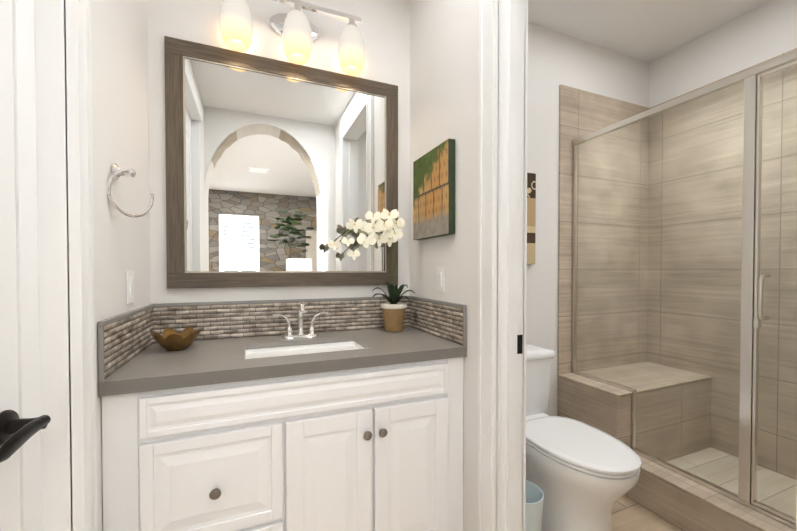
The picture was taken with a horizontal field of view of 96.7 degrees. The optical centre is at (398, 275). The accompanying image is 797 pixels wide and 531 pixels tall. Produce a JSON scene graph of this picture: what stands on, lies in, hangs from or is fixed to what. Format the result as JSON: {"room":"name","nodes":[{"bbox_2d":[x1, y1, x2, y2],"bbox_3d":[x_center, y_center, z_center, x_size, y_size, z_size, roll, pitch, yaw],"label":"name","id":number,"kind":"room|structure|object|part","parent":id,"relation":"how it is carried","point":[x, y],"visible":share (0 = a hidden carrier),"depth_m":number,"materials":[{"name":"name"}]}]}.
{"room":"bathroom","nodes":[
{"label":"bathroom","id":0,"kind":"room"},
{"bbox_2d":[91,0,150,530],"bbox_3d":[-0.974,-0.173,1.153,0.115,2.700,0.720,0,1,-22],"label":"wall","id":1,"kind":"structure","parent":0,"point":[120,105],"depth_m":1.16,"materials":[{"name":"paint"}]},
{"bbox_2d":[0,0,50,530],"bbox_3d":[-0.640,-0.028,0.380,0.112,2.417,0.802,0,1,-22],"label":"door","id":2,"kind":"structure","parent":1,"relation":"in","point":[16,433],"depth_m":0.72,"materials":[{"name":"white wood"}]},
{"bbox_3d":[-0.732,0.302,0.666,0.067,0.067,0.170,0,1,-22],"label":"handle","id":3,"kind":"part","parent":2,"relation":"part of","materials":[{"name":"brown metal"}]},
{"bbox_2d":[12,0,97,530],"bbox_3d":[-0.671,-0.076,0.451,0.144,2.528,0.988,0,1,-22],"label":"door frame","id":4,"kind":"structure","parent":1,"relation":"attached to","point":[52,75],"depth_m":0.83,"materials":[{"name":"white wood"}]},
{"bbox_2d":[126,271,133,303],"bbox_3d":[-0.943,0.041,1.250,0.011,0.114,0.070,0,1,-22],"label":"light switch","id":5,"kind":"object","parent":1,"relation":"attached to","point":[130,286],"visible":1,"depth_m":1.24,"materials":[{"name":"white plastic"}]},
{"bbox_2d":[107,163,153,217],"bbox_3d":[-0.857,-0.270,1.135,0.098,0.167,0.122,0,1,-22],"label":"towel ring","id":6,"kind":"object","parent":1,"relation":"attached to","point":[118,172],"visible":1,"depth_m":1.11,"materials":[{"name":"silver metal"}]},
{"bbox_2d":[147,0,409,303],"bbox_3d":[-0.160,-0.184,1.933,4.385,2.700,0.100,0,1,-22],"label":"wall","id":7,"kind":"structure","parent":0,"point":[383,26],"depth_m":1.69,"materials":[{"name":"paint"}]},
{"bbox_2d":[164,36,397,288],"bbox_3d":[-0.500,-0.480,1.717,1.066,1.067,0.028,0,1,-22],"label":"vanity mirror","id":8,"kind":"object","parent":7,"relation":"attached to","point":[290,171],"visible":1,"depth_m":1.67,"materials":[{"name":"beige mirror"}]},
{"bbox_2d":[98,296,466,381],"bbox_3d":[-0.388,0.207,1.481,1.210,0.171,0.568,0,1,-22],"label":"backsplash","id":9,"kind":"structure","parent":7,"relation":"attached to","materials":[{"name":"tile"}]},
{"bbox_2d":[219,0,364,75],"bbox_3d":[-0.471,-1.125,1.642,0.644,0.264,0.170,0,1,-22],"label":"sconce","id":10,"kind":"object","parent":7,"relation":"attached to","point":[295,28],"visible":1,"depth_m":1.60,"materials":[{"name":"white glass"}]},
{"bbox_2d":[410,0,478,530],"bbox_3d":[0.261,-0.180,1.645,0.115,2.700,0.753,0,1,-22],"label":"wall","id":11,"kind":"structure","parent":0,"point":[444,70],"depth_m":1.52,"materials":[{"name":"paint"}]},
{"bbox_2d":[413,139,454,239],"bbox_3d":[0.161,-0.383,1.684,0.034,0.405,0.360,0,1,-22],"label":"picture","id":12,"kind":"object","parent":11,"relation":"attached to","point":[433,192],"visible":1,"depth_m":1.62},
{"bbox_2d":[436,267,444,291],"bbox_3d":[0.192,0.020,1.643,0.011,0.114,0.070,0,1,-22],"label":"light switch","id":13,"kind":"object","parent":11,"relation":"attached to","point":[440,279],"visible":1,"depth_m":1.63,"materials":[{"name":"white plastic"}]},
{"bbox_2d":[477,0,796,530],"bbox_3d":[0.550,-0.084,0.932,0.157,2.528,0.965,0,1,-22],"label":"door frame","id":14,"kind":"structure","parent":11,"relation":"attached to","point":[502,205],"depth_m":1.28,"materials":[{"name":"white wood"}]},
{"bbox_2d":[517,335,522,353],"bbox_3d":[0.446,0.255,1.306,0.028,0.070,0.002,0,1,-22],"label":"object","id":15,"kind":"structure","parent":14,"relation":"attached to","point":[519,344],"depth_m":1.31,"materials":[{"name":"brown metal"}]},
{"bbox_2d":[526,22,648,415],"bbox_3d":[1.045,-0.190,2.328,1.856,2.700,0.090,0,1,-22],"label":"wall","id":16,"kind":"structure","parent":0,"point":[556,59],"depth_m":2.24,"materials":[{"name":"paint"}]},
{"bbox_2d":[527,173,535,263],"bbox_3d":[0.590,-0.342,2.071,0.520,0.550,0.028,0,1,-22],"label":"framed picture","id":17,"kind":"object","parent":16,"relation":"attached to","point":[531,204],"visible":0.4,"depth_m":2.15,"materials":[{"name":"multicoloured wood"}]},
{"bbox_2d":[611,495,682,530],"bbox_3d":[0.531,1.258,-0.898,5.285,0.100,5.900,0,1,-22],"label":"floor","id":18,"kind":"structure","parent":0,"point":[628,514],"depth_m":1.70,"materials":[{"name":"tile"}]},
{"bbox_2d":[98,296,466,530],"bbox_3d":[-0.383,0.647,1.475,1.210,1.052,0.595,0,1,-22],"label":"bathroom vanity","id":19,"kind":"object","parent":18,"relation":"on","point":[332,414],"visible":1,"depth_m":1.25,"materials":[{"name":"white wood"}]},
{"bbox_2d":[150,326,202,350],"bbox_3d":[-0.876,0.255,1.397,0.180,0.076,0.178,0,1,-22],"label":"decorative bowl","id":20,"kind":"object","parent":19,"relation":"on","point":[170,339],"visible":1,"depth_m":1.37,"materials":[{"name":"brown wood"}]},
{"bbox_3d":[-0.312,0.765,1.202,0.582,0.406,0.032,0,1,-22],"label":"knob","id":21,"kind":"part","parent":19,"relation":"part of","materials":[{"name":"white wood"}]},
{"bbox_2d":[272,302,327,338],"bbox_3d":[-0.443,0.204,1.621,0.251,0.171,0.116,0,1,-22],"label":"faucet","id":22,"kind":"object","parent":19,"relation":"on","point":[312,334],"depth_m":1.64,"materials":[{"name":"silver metal"}]},
{"bbox_2d":[245,341,364,355],"bbox_3d":[-0.376,0.393,1.463,0.510,0.155,0.310,0,1,-22],"label":"sink","id":23,"kind":"object","parent":19,"relation":"in","point":[303,347],"depth_m":1.56,"materials":[{"name":"white ceramic"}]},
{"bbox_2d":[328,209,414,331],"bbox_3d":[-0.130,-0.024,1.761,0.449,0.623,0.172,0,1,-22],"label":"orchid","id":24,"kind":"object","parent":19,"relation":"on","point":[393,309],"visible":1,"depth_m":1.77,"materials":[{"name":"beige plant"}]},
{"bbox_2d":[525,480,543,530],"bbox_3d":[0.517,1.036,1.484,0.172,0.270,0.172,0,1,-22],"label":"bin","id":25,"kind":"object","parent":18,"relation":"on","point":[534,506],"visible":0.42,"depth_m":1.42,"materials":[{"name":"white plastic"}]},
{"bbox_2d":[526,344,641,530],"bbox_3d":[0.743,0.794,1.720,0.468,0.749,0.796,0,1,-22],"label":"toilet","id":26,"kind":"object","parent":18,"relation":"on","point":[583,476],"visible":0.52,"depth_m":1.51,"materials":[{"name":"white ceramic"}]},
{"bbox_2d":[573,88,648,139],"bbox_3d":[1.483,-0.027,2.455,0.690,2.370,0.010,0,1,-22],"label":"wall","id":27,"kind":"structure","parent":18,"relation":"on","point":[592,112],"depth_m":2.37,"materials":[{"name":"tile"}]},
{"bbox_2d":[559,377,761,530],"bbox_3d":[1.447,0.916,1.455,0.150,0.513,1.836,0,1,-22],"label":"bench","id":28,"kind":"object","parent":18,"relation":"on","point":[609,414],"depth_m":1.99,"materials":[{"name":"tile"}]},
{"bbox_2d":[559,370,795,530],"bbox_3d":[1.447,0.816,1.454,0.158,0.337,1.836,0,1,-22],"label":"ledge","id":29,"kind":"object","parent":28,"relation":"on","point":[748,515],"depth_m":1.62,"materials":[{"name":"tile"}]},
{"bbox_2d":[640,378,710,408],"bbox_3d":[1.571,0.904,2.280,0.708,0.513,0.406,0,1,-22],"label":"bench","id":30,"kind":"object","parent":18,"relation":"on","point":[669,392],"depth_m":2.15,"materials":[{"name":"tile"}]},
{"bbox_2d":[587,362,711,389],"bbox_3d":[1.584,0.804,2.282,0.682,0.337,0.407,0,1,-22],"label":"bench","id":31,"kind":"object","parent":30,"relation":"on","point":[658,382],"depth_m":2.25,"materials":[{"name":"tile"}]},
{"bbox_2d":[569,65,796,515],"bbox_3d":[1.438,0.065,1.583,0.008,1.788,1.562,0,1,-22],"label":"glass","id":32,"kind":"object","parent":18,"relation":"on","point":[659,235],"depth_m":2.27,"materials":[{"name":"glass"}]},
{"bbox_2d":[572,50,796,528],"bbox_3d":[1.464,0.057,1.450,0.085,1.832,1.833,0,1,-22],"label":"shower frame","id":33,"kind":"object","parent":32,"relation":"attached to","point":[752,316],"visible":0.98,"depth_m":1.48,"materials":[{"name":"silver metal"}]},
{"bbox_2d":[649,48,796,108],"bbox_3d":[2.176,-0.017,1.742,0.010,2.370,1.856,0,1,-22],"label":"wall","id":34,"kind":"structure","parent":18,"relation":"on","point":[795,48],"depth_m":2.15,"materials":[{"name":"tile"}]},
{"bbox_2d":[668,447,796,517],"bbox_3d":[1.920,1.136,1.438,0.708,0.075,1.438,0,1,-22],"label":"pan","id":35,"kind":"object","parent":18,"relation":"on","point":[731,481],"depth_m":1.91,"materials":[{"name":"tile"}]},
{"bbox_2d":[528,0,769,62],"bbox_3d":[0.531,-1.542,-0.940,5.285,0.100,5.900,0,1,-22],"label":"ceiling","id":36,"kind":"structure","parent":0,"point":[648,31],"depth_m":2.14,"materials":[{"name":"paint"}]},
{"bbox_2d":[649,0,796,107],"bbox_3d":[2.192,-0.183,1.849,0.100,2.700,2.050,0,1,-22],"label":"wall","id":37,"kind":"structure","parent":0,"point":[763,32],"depth_m":2.16,"materials":[{"name":"paint"}]}
]}

